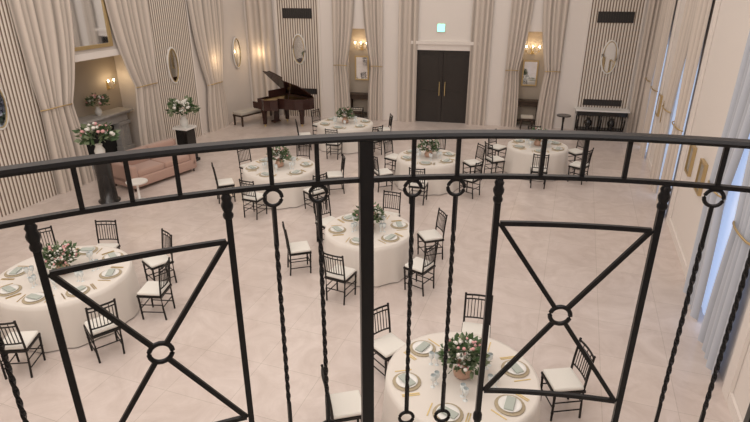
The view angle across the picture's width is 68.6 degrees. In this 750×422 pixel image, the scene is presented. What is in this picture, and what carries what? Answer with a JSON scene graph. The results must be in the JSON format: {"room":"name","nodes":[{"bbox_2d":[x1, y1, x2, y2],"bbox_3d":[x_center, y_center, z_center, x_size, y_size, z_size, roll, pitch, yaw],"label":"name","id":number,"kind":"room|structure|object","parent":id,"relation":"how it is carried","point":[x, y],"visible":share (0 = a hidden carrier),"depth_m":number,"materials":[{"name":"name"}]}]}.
{"room":"banquet hall","nodes":[
{"label":"banquet hall","id":0,"kind":"room"},
{"bbox_2d":[73,0,251,146],"bbox_3d":[-8.594,-4.655,12.887,1.700,8.500,22.700,8,24,18],"label":"wall","id":1,"kind":"structure","parent":0,"point":[91,76],"depth_m":17.64,"materials":[{"name":"paint"}]},
{"bbox_2d":[0,0,57,217],"bbox_3d":[-8.284,-2.636,11.840,0.041,5.600,2.520,8,24,18],"label":"wall panel","id":2,"kind":"object","parent":1,"relation":"attached to","point":[23,140],"visible":0.54,"depth_m":12.57,"materials":[{"name":"white"}]},
{"bbox_2d":[0,87,8,129],"bbox_3d":[-8.253,-2.309,11.967,0.060,1.126,0.546,8,24,18],"label":"oval mirror","id":3,"kind":"object","parent":2,"relation":"attached to","point":[4,110],"visible":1,"depth_m":12.15,"materials":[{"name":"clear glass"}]},
{"bbox_2d":[8,0,88,159],"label":"drapes","id":4,"kind":"object","parent":1,"relation":"hanging from","point":[44,31],"depth_m":13.11,"materials":[{"name":"fabric"}]},
{"bbox_2d":[70,0,112,50],"bbox_3d":[-7.310,-5.084,13.769,0.070,1.980,1.480,8,24,18],"label":"mirror","id":5,"kind":"object","parent":1,"relation":"attached to","point":[91,26],"visible":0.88,"depth_m":14.04,"materials":[{"name":"clear glass"}]},
{"bbox_2d":[75,48,120,61],"bbox_3d":[-7.226,-4.124,14.489,0.032,0.170,4.000,8,24,18],"label":"trim","id":6,"kind":"structure","parent":1,"relation":"attached to","point":[112,52],"depth_m":14.36,"materials":[{"name":"white wood"}]},
{"bbox_2d":[106,79,115,89],"bbox_3d":[-7.988,-3.820,16.580,0.200,0.315,0.280,8,24,18],"label":"sconce","id":7,"kind":"object","parent":1,"relation":"attached to","point":[107,82],"visible":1,"depth_m":16.59,"materials":[{"name":"gold metal"}]},
{"bbox_2d":[105,0,166,145],"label":"drapes","id":8,"kind":"object","parent":1,"relation":"hanging from","point":[130,21],"depth_m":15.74,"materials":[{"name":"fabric"}]},
{"bbox_2d":[148,0,202,144],"bbox_3d":[-6.307,-4.829,17.006,0.041,5.600,2.120,8,24,18],"label":"wall panel","id":9,"kind":"object","parent":1,"relation":"attached to","point":[170,25],"visible":0.7,"depth_m":17.17,"materials":[{"name":"white"}]},
{"bbox_2d":[167,47,179,83],"bbox_3d":[-6.277,-4.530,17.121,0.060,1.126,0.546,8,24,18],"label":"oval mirror","id":10,"kind":"object","parent":9,"relation":"attached to","point":[172,58],"visible":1,"depth_m":17.11,"materials":[{"name":"clear glass"}]},
{"bbox_2d":[187,0,229,131],"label":"drapes","id":11,"kind":"object","parent":1,"relation":"hanging from","point":[206,16],"depth_m":18.80,"materials":[{"name":"fabric"}]},
{"bbox_2d":[232,37,241,67],"bbox_3d":[-5.081,-5.829,20.259,0.060,1.126,0.546,8,24,18],"label":"oval mirror","id":12,"kind":"object","parent":1,"relation":"attached to","point":[236,48],"visible":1,"depth_m":20.23,"materials":[{"name":"clear glass"}]},
{"bbox_2d":[245,0,276,101],"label":"drapes","id":13,"kind":"object","parent":1,"relation":"attached to","point":[259,17],"depth_m":20.68,"materials":[{"name":"fabric"}]},
{"bbox_2d":[0,114,732,421],"bbox_3d":[-1.965,0.199,12.584,17.250,0.200,23.400,8,24,18],"label":"floor","id":14,"kind":"structure","parent":0,"point":[566,261],"depth_m":9.25,"materials":[{"name":"tile"}]},
{"bbox_2d":[0,320,45,379],"bbox_3d":[-4.841,1.771,7.425,0.414,0.940,0.466,-2,23,-5],"label":"chair","id":15,"kind":"object","parent":14,"relation":"on","point":[19,341],"visible":0.95,"depth_m":7.38,"materials":[{"name":"black"}]},
{"bbox_2d":[37,225,56,247],"bbox_3d":[-5.781,0.796,9.722,0.414,0.940,0.466,-18,29,-36],"label":"chair","id":16,"kind":"object","parent":14,"relation":"on","point":[50,227],"visible":0.19,"depth_m":9.79,"materials":[{"name":"black wood"}]},
{"bbox_2d":[0,240,141,352],"bbox_3d":[-4.867,1.075,8.658,2.066,1.255,2.081,-10,25,-22],"label":"table","id":17,"kind":"object","parent":14,"relation":"on","point":[22,298],"visible":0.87,"depth_m":8.23,"materials":[{"name":"white fabric"}]},
{"bbox_2d":[72,122,120,203],"bbox_3d":[-6.444,-1.166,13.005,0.946,1.984,1.000,8,24,18],"label":"pedestal","id":18,"kind":"object","parent":14,"relation":"on","point":[108,193],"visible":0.96,"depth_m":12.86,"materials":[{"name":"black paint"}]},
{"bbox_2d":[83,298,124,363],"bbox_3d":[-3.855,1.618,7.785,0.414,0.940,0.466,-18,29,-36],"label":"chair","id":19,"kind":"object","parent":14,"relation":"on","point":[94,328],"visible":0.79,"depth_m":7.69,"materials":[{"name":"black"}]},
{"bbox_2d":[78,93,135,169],"bbox_3d":[-8.061,-2.389,15.948,0.800,1.936,2.700,8,24,18],"label":"fireplace mantel","id":20,"kind":"object","parent":14,"relation":"on","point":[119,119],"visible":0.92,"depth_m":16.50,"materials":[{"name":"stone"}]},
{"bbox_2d":[94,220,120,248],"bbox_3d":[-4.912,0.671,10.015,0.414,0.940,0.466,0,23,0],"label":"chair","id":21,"kind":"object","parent":14,"relation":"on","point":[115,245],"visible":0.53,"depth_m":10.08,"materials":[{"name":"black wood"}]},
{"bbox_2d":[125,178,147,198],"bbox_3d":[-5.736,-0.493,13.330,0.500,0.490,0.500,8,24,18],"label":"round coffee table","id":22,"kind":"object","parent":14,"relation":"on","point":[136,182],"visible":0.72,"depth_m":13.28,"materials":[{"name":"white paint"}]},
{"bbox_2d":[112,138,196,191],"bbox_3d":[-5.915,-1.288,14.731,0.950,0.860,2.050,13,26,29],"label":"sofa","id":23,"kind":"object","parent":14,"relation":"on","point":[153,169],"visible":0.52,"depth_m":14.44,"materials":[{"name":"pink fabric"}]},
{"bbox_2d":[136,257,175,319],"bbox_3d":[-3.465,1.226,8.708,0.466,0.940,0.414,2,23,4],"label":"chair","id":24,"kind":"object","parent":14,"relation":"on","point":[151,289],"visible":1,"depth_m":8.63,"materials":[{"name":"black"}]},
{"bbox_2d":[142,228,176,282],"bbox_3d":[-3.769,0.842,9.612,0.466,0.940,0.414,-21,31,-40],"label":"chair","id":25,"kind":"object","parent":14,"relation":"on","point":[155,262],"visible":0.8,"depth_m":9.56,"materials":[{"name":"black"}]},
{"bbox_2d":[163,95,200,161],"bbox_3d":[-5.492,-2.364,15.918,0.992,1.914,1.008,8,24,18],"label":"pedestal","id":26,"kind":"object","parent":14,"relation":"on","point":[185,132],"visible":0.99,"depth_m":15.73,"materials":[{"name":"black paint"}]},
{"bbox_2d":[211,162,235,203],"bbox_3d":[-3.640,-0.690,13.222,0.466,0.940,0.414,-9,24,-19],"label":"chair","id":27,"kind":"object","parent":14,"relation":"on","point":[228,182],"visible":0.8,"depth_m":13.13,"materials":[{"name":"black"}]},
{"bbox_2d":[237,149,251,181],"bbox_3d":[-3.299,-1.191,14.402,0.466,0.940,0.414,20,30,39],"label":"chair","id":28,"kind":"object","parent":14,"relation":"on","point":[239,160],"visible":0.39,"depth_m":14.41,"materials":[{"name":"black wood"}]},
{"bbox_2d":[239,179,266,219],"bbox_3d":[-2.729,-0.320,12.351,0.414,0.940,0.466,10,25,22],"label":"chair","id":29,"kind":"object","parent":14,"relation":"on","point":[254,197],"visible":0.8,"depth_m":12.26,"materials":[{"name":"black"}]},
{"bbox_2d":[233,107,278,126],"bbox_3d":[-4.446,-3.634,20.717,0.500,0.500,1.900,16,28,33],"label":"piano bench","id":30,"kind":"object","parent":14,"relation":"on","point":[242,113],"visible":0.59,"depth_m":20.13,"materials":[{"name":"beige fabric"}]},
{"bbox_2d":[242,146,318,208],"bbox_3d":[-2.342,-0.970,13.485,1.924,1.248,1.924,9,25,21],"label":"table","id":31,"kind":"object","parent":14,"relation":"on","point":[286,168],"visible":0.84,"depth_m":13.04,"materials":[{"name":"white fabric"}]},
{"bbox_2d":[253,71,313,126],"bbox_3d":[-3.324,-4.048,19.780,1.790,1.996,1.445,18,29,36],"label":"grand piano","id":32,"kind":"object","parent":14,"relation":"on","point":[289,96],"visible":1,"depth_m":19.73,"materials":[{"name":"brown paint"}]},
{"bbox_2d":[282,221,311,275],"bbox_3d":[-1.424,0.665,10.030,0.466,0.940,0.414,-6,24,-15],"label":"chair","id":33,"kind":"object","parent":14,"relation":"on","point":[301,247],"visible":1,"depth_m":9.96,"materials":[{"name":"black"}]},
{"bbox_2d":[296,144,309,159],"bbox_3d":[-1.978,-1.347,14.771,0.414,0.940,0.466,6,24,13],"label":"chair","id":34,"kind":"object","parent":14,"relation":"on","point":[297,146],"visible":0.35,"depth_m":14.85,"materials":[{"name":"black wood"}]},
{"bbox_2d":[295,119,311,150],"bbox_3d":[-2.245,-2.393,17.235,0.466,0.940,0.414,-5,23,-11],"label":"chair","id":35,"kind":"object","parent":14,"relation":"on","point":[300,133],"visible":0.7,"depth_m":17.17,"materials":[{"name":"black"}]},
{"bbox_2d":[303,172,326,213],"bbox_3d":[-1.370,-0.470,12.703,0.414,0.940,0.466,-18,29,-36],"label":"chair","id":36,"kind":"object","parent":14,"relation":"on","point":[317,191],"visible":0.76,"depth_m":12.63,"materials":[{"name":"black wood"}]},
{"bbox_2d":[311,108,320,134],"bbox_3d":[-1.856,-2.922,18.480,0.466,0.940,0.414,18,29,36],"label":"chair","id":37,"kind":"object","parent":14,"relation":"on","point":[312,115],"visible":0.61,"depth_m":18.45,"materials":[{"name":"black wood"}]},
{"bbox_2d":[313,195,334,241],"bbox_3d":[-0.950,0.206,11.111,0.414,0.940,0.466,-19,29,-37],"label":"chair","id":38,"kind":"object","parent":14,"relation":"on","point":[326,220],"visible":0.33,"depth_m":11.16,"materials":[{"name":"black wood"}]},
{"bbox_2d":[325,128,342,159],"bbox_3d":[-1.232,-2.043,16.410,0.414,0.940,0.466,6,24,13],"label":"chair","id":39,"kind":"object","parent":14,"relation":"on","point":[327,144],"visible":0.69,"depth_m":16.32,"materials":[{"name":"black wood"}]},
{"bbox_2d":[327,154,345,194],"bbox_3d":[-0.970,-0.919,13.761,0.466,0.940,0.414,-4,23,-10],"label":"chair","id":40,"kind":"object","parent":14,"relation":"on","point":[330,174],"visible":0.83,"depth_m":13.71,"materials":[{"name":"black"}]},
{"bbox_2d":[323,251,356,304],"bbox_3d":[-0.587,1.040,9.146,0.414,0.940,0.466,11,25,24],"label":"chair","id":41,"kind":"object","parent":14,"relation":"on","point":[338,273],"visible":0.98,"depth_m":9.06,"materials":[{"name":"black wood"}]},
{"bbox_2d":[321,364,360,421],"bbox_3d":[-0.366,2.233,6.335,0.466,0.940,0.414,-5,24,-12],"label":"chair","id":42,"kind":"object","parent":14,"relation":"on","point":[344,406],"visible":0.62,"depth_m":6.26,"materials":[{"name":"black"}]},
{"bbox_2d":[317,106,373,153],"bbox_3d":[-0.955,-2.684,17.524,1.924,1.248,1.924,8,24,18],"label":"table","id":43,"kind":"object","parent":14,"relation":"on","point":[348,123],"visible":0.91,"depth_m":17.14,"materials":[{"name":"white fabric"}]},
{"bbox_2d":[352,107,363,117],"bbox_3d":[-0.635,-3.053,18.790,0.414,0.940,0.466,6,24,14],"label":"chair","id":44,"kind":"object","parent":14,"relation":"on","point":[355,109],"visible":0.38,"depth_m":18.83,"materials":[{"name":"black wood"}]},
{"bbox_2d":[350,92,367,113],"bbox_3d":[-0.529,-4.065,21.188,0.920,0.925,0.380,5,23,10],"label":"table","id":45,"kind":"object","parent":14,"relation":"on","point":[353,95],"visible":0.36,"depth_m":20.96,"materials":[{"name":"brown wood"}]},
{"bbox_2d":[324,202,413,286],"bbox_3d":[-0.110,0.432,10.190,1.732,1.242,1.744,10,25,22],"label":"table","id":46,"kind":"object","parent":14,"relation":"on","point":[391,232],"visible":0.58,"depth_m":9.74,"materials":[{"name":"white fabric"}]},
{"bbox_2d":[372,125,382,154],"bbox_3d":[-0.033,-2.167,16.703,0.414,0.940,0.466,-16,28,-33],"label":"chair","id":47,"kind":"object","parent":14,"relation":"on","point":[380,128],"visible":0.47,"depth_m":16.60,"materials":[{"name":"black wood"}]},
{"bbox_2d":[374,156,392,191],"bbox_3d":[0.176,-0.990,13.928,0.466,0.940,0.414,-9,24,-19],"label":"chair","id":48,"kind":"object","parent":14,"relation":"on","point":[384,171],"visible":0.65,"depth_m":13.82,"materials":[{"name":"black"}]},
{"bbox_2d":[377,113,392,143],"bbox_3d":[0.333,-2.664,17.873,0.466,0.940,0.414,-4,23,-9],"label":"chair","id":49,"kind":"object","parent":14,"relation":"on","point":[391,119],"visible":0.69,"depth_m":17.82,"materials":[{"name":"black"}]},
{"bbox_2d":[374,303,405,377],"bbox_3d":[0.159,1.783,7.397,0.414,0.940,0.466,-17,28,-35],"label":"chair","id":50,"kind":"object","parent":14,"relation":"on","point":[385,346],"visible":0.57,"depth_m":7.37,"materials":[{"name":"black"}]},
{"bbox_2d":[383,140,397,171],"bbox_3d":[0.505,-1.504,15.139,0.466,0.940,0.414,18,29,36],"label":"chair","id":51,"kind":"object","parent":14,"relation":"on","point":[393,157],"visible":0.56,"depth_m":15.08,"materials":[{"name":"black"}]},
{"bbox_2d":[383,190,400,216],"bbox_3d":[0.283,0.092,11.380,0.414,0.940,0.466,9,25,20],"label":"chair","id":52,"kind":"object","parent":14,"relation":"on","point":[384,191],"visible":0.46,"depth_m":11.42,"materials":[{"name":"black wood"}]},
{"bbox_2d":[408,167,427,204],"bbox_3d":[1.032,-0.649,13.126,0.414,0.940,0.466,6,24,15],"label":"chair","id":53,"kind":"object","parent":14,"relation":"on","point":[412,185],"visible":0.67,"depth_m":13.03,"materials":[{"name":"black"}]},
{"bbox_2d":[403,240,438,296],"bbox_3d":[0.792,0.930,9.407,0.466,0.940,0.414,17,28,34],"label":"chair","id":54,"kind":"object","parent":14,"relation":"on","point":[421,266],"visible":1,"depth_m":9.33,"materials":[{"name":"black"}]},
{"bbox_2d":[394,139,458,194],"bbox_3d":[1.387,-1.289,14.243,1.732,1.242,1.744,8,24,18],"label":"table","id":55,"kind":"object","parent":14,"relation":"on","point":[435,160],"visible":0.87,"depth_m":13.83,"materials":[{"name":"white fabric"}]},
{"bbox_2d":[417,208,447,259],"bbox_3d":[1.092,0.457,10.519,0.466,0.940,0.414,-7,24,-16],"label":"chair","id":56,"kind":"object","parent":14,"relation":"on","point":[427,236],"visible":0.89,"depth_m":10.47,"materials":[{"name":"black"}]},
{"bbox_2d":[439,139,445,149],"bbox_3d":[1.737,-1.615,15.401,0.414,0.940,0.466,8,24,18],"label":"chair","id":57,"kind":"object","parent":14,"relation":"on","point":[439,139],"visible":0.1,"depth_m":15.43,"materials":[{"name":"black wood"}]},
{"bbox_2d":[382,332,540,421],"bbox_3d":[0.998,2.029,6.420,1.924,1.248,1.924,10,25,22],"label":"table","id":58,"kind":"object","parent":14,"relation":"on","point":[426,356],"visible":0.88,"depth_m":6.22,"materials":[{"name":"white fabric"}]},
{"bbox_2d":[459,159,483,198],"bbox_3d":[2.370,-0.819,13.526,0.466,0.940,0.414,18,29,36],"label":"chair","id":59,"kind":"object","parent":14,"relation":"on","point":[472,181],"visible":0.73,"depth_m":13.41,"materials":[{"name":"black"}]},
{"bbox_2d":[463,143,485,179],"bbox_3d":[2.640,-1.301,14.661,0.466,0.940,0.414,-9,25,-20],"label":"chair","id":60,"kind":"object","parent":14,"relation":"on","point":[470,163],"visible":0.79,"depth_m":14.62,"materials":[{"name":"black"}]},
{"bbox_2d":[461,292,492,337],"bbox_3d":[1.409,1.664,7.677,0.414,0.940,0.466,5,24,12],"label":"chair","id":61,"kind":"object","parent":14,"relation":"on","point":[469,327],"visible":0.48,"depth_m":7.72,"materials":[{"name":"black wood"}]},
{"bbox_2d":[484,141,504,172],"bbox_3d":[3.227,-1.414,14.929,0.466,0.940,0.414,-8,24,-18],"label":"chair","id":62,"kind":"object","parent":14,"relation":"on","point":[490,158],"visible":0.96,"depth_m":14.84,"materials":[{"name":"black"}]},
{"bbox_2d":[487,129,506,164],"bbox_3d":[3.542,-1.875,16.013,0.414,0.940,0.466,-19,30,-38],"label":"chair","id":63,"kind":"object","parent":14,"relation":"on","point":[497,147],"visible":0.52,"depth_m":15.95,"materials":[{"name":"black"}]},
{"bbox_2d":[519,115,532,129],"bbox_3d":[5.371,-3.129,19.517,0.428,0.511,0.362,5,23,10],"label":"bar stool","id":64,"kind":"object","parent":14,"relation":"on","point":[523,117],"visible":0.9,"depth_m":19.31,"materials":[{"name":"beige fabric"}]},
{"bbox_2d":[517,99,538,124],"bbox_3d":[5.510,-3.589,20.068,0.920,0.925,0.380,5,23,10],"label":"table","id":65,"kind":"object","parent":14,"relation":"on","point":[521,102],"visible":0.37,"depth_m":19.80,"materials":[{"name":"brown wood"}]},
{"bbox_2d":[504,127,568,180],"bbox_3d":[4.485,-1.691,15.191,1.732,1.242,1.744,7,24,15],"label":"table","id":66,"kind":"object","parent":14,"relation":"on","point":[519,153],"visible":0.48,"depth_m":14.78,"materials":[{"name":"white fabric"}]},
{"bbox_2d":[530,153,549,188],"bbox_3d":[4.217,-1.074,14.126,0.414,0.940,0.466,6,24,13],"label":"chair","id":67,"kind":"object","parent":14,"relation":"on","point":[534,168],"visible":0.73,"depth_m":13.96,"materials":[{"name":"black"}]},
{"bbox_2d":[557,114,570,129],"bbox_3d":[6.547,-3.043,19.185,0.475,0.610,0.475,8,24,18],"label":"side table","id":68,"kind":"object","parent":14,"relation":"on","point":[563,116],"visible":0.63,"depth_m":19.09,"materials":[{"name":"black paint"}]},
{"bbox_2d":[540,337,595,420],"bbox_3d":[2.340,2.062,6.739,0.466,0.940,0.414,-2,23,-6],"label":"chair","id":69,"kind":"object","parent":14,"relation":"on","point":[557,379],"visible":0.8,"depth_m":6.68,"materials":[{"name":"black"}]},
{"bbox_2d":[568,140,583,169],"bbox_3d":[5.718,-1.698,15.596,0.466,0.940,0.414,-9,25,-21],"label":"chair","id":70,"kind":"object","parent":14,"relation":"on","point":[574,151],"visible":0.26,"depth_m":15.55,"materials":[{"name":"black"}]},
{"bbox_2d":[567,148,593,184],"bbox_3d":[5.400,-1.212,14.452,0.466,0.940,0.414,20,30,38],"label":"chair","id":71,"kind":"object","parent":14,"relation":"on","point":[576,164],"visible":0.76,"depth_m":14.41,"materials":[{"name":"black"}]},
{"bbox_2d":[574,106,629,131],"bbox_3d":[7.818,-3.130,19.125,1.750,0.832,0.500,5,23,10],"label":"console table","id":72,"kind":"object","parent":14,"relation":"on","point":[586,111],"visible":0.94,"depth_m":18.97,"materials":[{"name":"black metal"}]},
{"bbox_2d":[243,0,648,131],"bbox_3d":[2.025,-7.400,19.352,18.000,8.500,0.750,5,23,10],"label":"wall","id":73,"kind":"structure","parent":0,"point":[456,15],"depth_m":19.48,"materials":[{"name":"white paint"}]},
{"bbox_2d":[274,0,323,116],"bbox_3d":[-2.839,-6.379,20.402,1.720,5.800,0.051,5,23,10],"label":"wall panel","id":74,"kind":"object","parent":73,"relation":"attached to","point":[292,17],"visible":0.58,"depth_m":20.49,"materials":[{"name":"white"}]},
{"bbox_2d":[292,34,305,64],"bbox_3d":[-2.844,-6.028,20.522,0.546,1.126,0.060,5,23,10],"label":"oval mirror","id":75,"kind":"object","parent":74,"relation":"attached to","point":[298,44],"visible":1,"depth_m":20.52,"materials":[{"name":"clear glass"}]},
{"bbox_2d":[332,0,353,116],"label":"drapes","id":76,"kind":"object","parent":73,"relation":"attached to","point":[342,10],"depth_m":20.11,"materials":[{"name":"fabric"}]},
{"bbox_2d":[354,42,366,49],"bbox_3d":[-0.509,-6.123,20.421,0.500,0.315,0.200,5,23,10],"label":"sconce","id":77,"kind":"object","parent":73,"relation":"attached to","point":[361,44],"visible":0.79,"depth_m":20.47,"materials":[{"name":"gold metal"}]},
{"bbox_2d":[355,55,368,79],"bbox_3d":[-0.495,-5.407,20.800,0.540,0.900,0.060,5,23,10],"label":"mirror","id":78,"kind":"object","parent":73,"relation":"attached to","point":[361,62],"visible":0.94,"depth_m":20.79,"materials":[{"name":"clear glass"}]},
{"bbox_2d":[362,0,382,120],"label":"drapes","id":79,"kind":"object","parent":73,"relation":"attached to","point":[372,9],"depth_m":19.94,"materials":[{"name":"fabric"}]},
{"bbox_2d":[397,0,418,121],"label":"drapes","id":80,"kind":"object","parent":73,"relation":"attached to","point":[408,9],"depth_m":19.83,"materials":[{"name":"fabric"}]},
{"bbox_2d":[437,23,444,31],"bbox_3d":[2.318,-6.416,19.260,0.280,0.280,0.047,5,23,10],"label":"exit sign","id":81,"kind":"object","parent":73,"relation":"attached to","point":[440,27],"visible":1,"depth_m":19.24,"materials":[{"name":"green"}]},
{"bbox_2d":[411,41,473,50],"bbox_3d":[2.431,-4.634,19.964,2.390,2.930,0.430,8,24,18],"label":"door cornice","id":82,"kind":"object","parent":73,"relation":"attached to","point":[421,45],"depth_m":19.43,"materials":[{"name":"white wood"}]},
{"bbox_2d":[416,50,469,122],"bbox_3d":[2.463,-4.544,20.174,1.870,2.600,0.321,8,24,18],"label":"double door","id":83,"kind":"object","parent":73,"relation":"in","point":[431,67],"depth_m":20.12,"materials":[{"name":"black wood"}]},
{"bbox_2d":[465,0,493,125],"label":"drapes","id":84,"kind":"object","parent":73,"relation":"attached to","point":[482,15],"depth_m":19.36,"materials":[{"name":"fabric"}]},
{"bbox_2d":[500,0,533,126],"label":"drapes","id":85,"kind":"object","parent":73,"relation":"attached to","point":[521,10],"depth_m":19.03,"materials":[{"name":"fabric"}]},
{"bbox_2d":[521,60,538,85],"bbox_3d":[5.543,-4.931,19.679,0.540,0.900,0.060,5,23,10],"label":"mirror","id":86,"kind":"object","parent":73,"relation":"attached to","point":[530,67],"visible":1,"depth_m":19.67,"materials":[{"name":"clear glass"}]},
{"bbox_2d":[525,46,539,53],"bbox_3d":[5.529,-5.648,19.300,0.500,0.315,0.200,5,23,10],"label":"sconce","id":87,"kind":"object","parent":73,"relation":"attached to","point":[532,48],"visible":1,"depth_m":19.30,"materials":[{"name":"gold metal"}]},
{"bbox_2d":[535,0,568,128],"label":"drapes","id":88,"kind":"object","parent":73,"relation":"attached to","point":[555,12],"depth_m":18.81,"materials":[{"name":"fabric"}]},
{"bbox_2d":[572,0,646,130],"bbox_3d":[7.905,-5.532,18.408,1.720,5.800,0.051,5,23,10],"label":"wall panel","id":89,"kind":"object","parent":73,"relation":"attached to","point":[621,21],"visible":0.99,"depth_m":18.53,"materials":[{"name":"white"}]},
{"bbox_2d":[601,40,618,73],"bbox_3d":[7.900,-5.181,18.528,0.546,1.126,0.060,5,23,10],"label":"oval mirror","id":90,"kind":"object","parent":89,"relation":"attached to","point":[610,52],"visible":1,"depth_m":18.52,"materials":[{"name":"clear glass"}]},
{"bbox_2d":[626,0,661,132],"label":"drapes","id":91,"kind":"object","parent":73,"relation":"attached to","point":[654,6],"depth_m":18.35,"materials":[{"name":"fabric"}]},
{"bbox_2d":[644,0,749,420],"bbox_3d":[5.894,-2.662,8.190,0.520,8.500,22.700,8,24,18],"label":"wall","id":92,"kind":"structure","parent":0,"point":[733,17],"depth_m":9.89,"materials":[{"name":"white paint"}]},
{"bbox_2d":[0,130,749,421],"bbox_3d":[0.086,0.626,1.182,4.529,1.224,1.558,-4,23,-8],"label":"railing","id":93,"kind":"object","parent":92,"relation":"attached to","point":[366,178],"visible":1,"depth_m":1.68,"materials":[{"name":"black metal"}]},
{"bbox_2d":[637,0,675,132],"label":"drapes","id":94,"kind":"object","parent":92,"relation":"attached to","point":[660,47],"depth_m":16.30,"materials":[{"name":"white fabric"}]},
{"bbox_2d":[655,93,664,121],"bbox_3d":[7.855,-2.868,15.100,0.060,0.624,1.225,8,24,18],"label":"picture frames","id":95,"kind":"object","parent":92,"relation":"attached to","point":[661,96],"depth_m":15.29,"materials":[{"name":"metal"}]},
{"bbox_2d":[649,143,680,179],"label":"drapes","id":96,"kind":"object","parent":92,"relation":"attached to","point":[667,172],"depth_m":12.84,"materials":[{"name":"white fabric"}]},
{"bbox_2d":[658,0,712,134],"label":"drapes","id":97,"kind":"object","parent":92,"relation":"attached to","point":[696,13],"depth_m":12.10,"materials":[{"name":"white fabric"}]},
{"bbox_2d":[684,145,696,176],"bbox_3d":[6.170,-0.996,10.698,0.060,0.643,0.699,8,24,18],"label":"picture frames","id":98,"kind":"object","parent":92,"relation":"attached to","point":[692,151],"depth_m":10.76,"materials":[{"name":"gold metal"}]},
{"bbox_2d":[693,188,702,195],"bbox_3d":[5.808,-0.390,9.837,0.060,0.210,0.638,8,24,18],"label":"picture frames","id":99,"kind":"object","parent":92,"relation":"attached to","point":[698,191],"depth_m":9.81,"materials":[{"name":"metal"}]},
{"bbox_2d":[646,0,749,421],"bbox_3d":[5.889,-2.994,8.973,0.046,8.500,13.200,8,24,18],"label":"pilasters","id":100,"kind":"object","parent":92,"relation":"attached to","point":[743,339],"visible":0.68,"depth_m":10.29,"materials":[{"name":"white paint"}]},
{"bbox_2d":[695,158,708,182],"bbox_3d":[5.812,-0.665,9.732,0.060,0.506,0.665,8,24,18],"label":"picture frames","id":101,"kind":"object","parent":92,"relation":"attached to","point":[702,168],"depth_m":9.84,"materials":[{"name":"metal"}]},
{"bbox_2d":[683,189,749,374],"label":"drapes","id":102,"kind":"object","parent":92,"relation":"attached to","point":[725,251],"depth_m":7.91,"materials":[{"name":"white fabric"}]},
{"bbox_2d":[721,31,749,138],"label":"drapes","id":103,"kind":"object","parent":92,"relation":"attached to","point":[737,124],"depth_m":7.89,"materials":[{"name":"white fabric"}]},
{"bbox_2d":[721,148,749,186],"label":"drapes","id":104,"kind":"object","parent":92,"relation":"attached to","point":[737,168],"depth_m":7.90,"materials":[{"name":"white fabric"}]}
]}

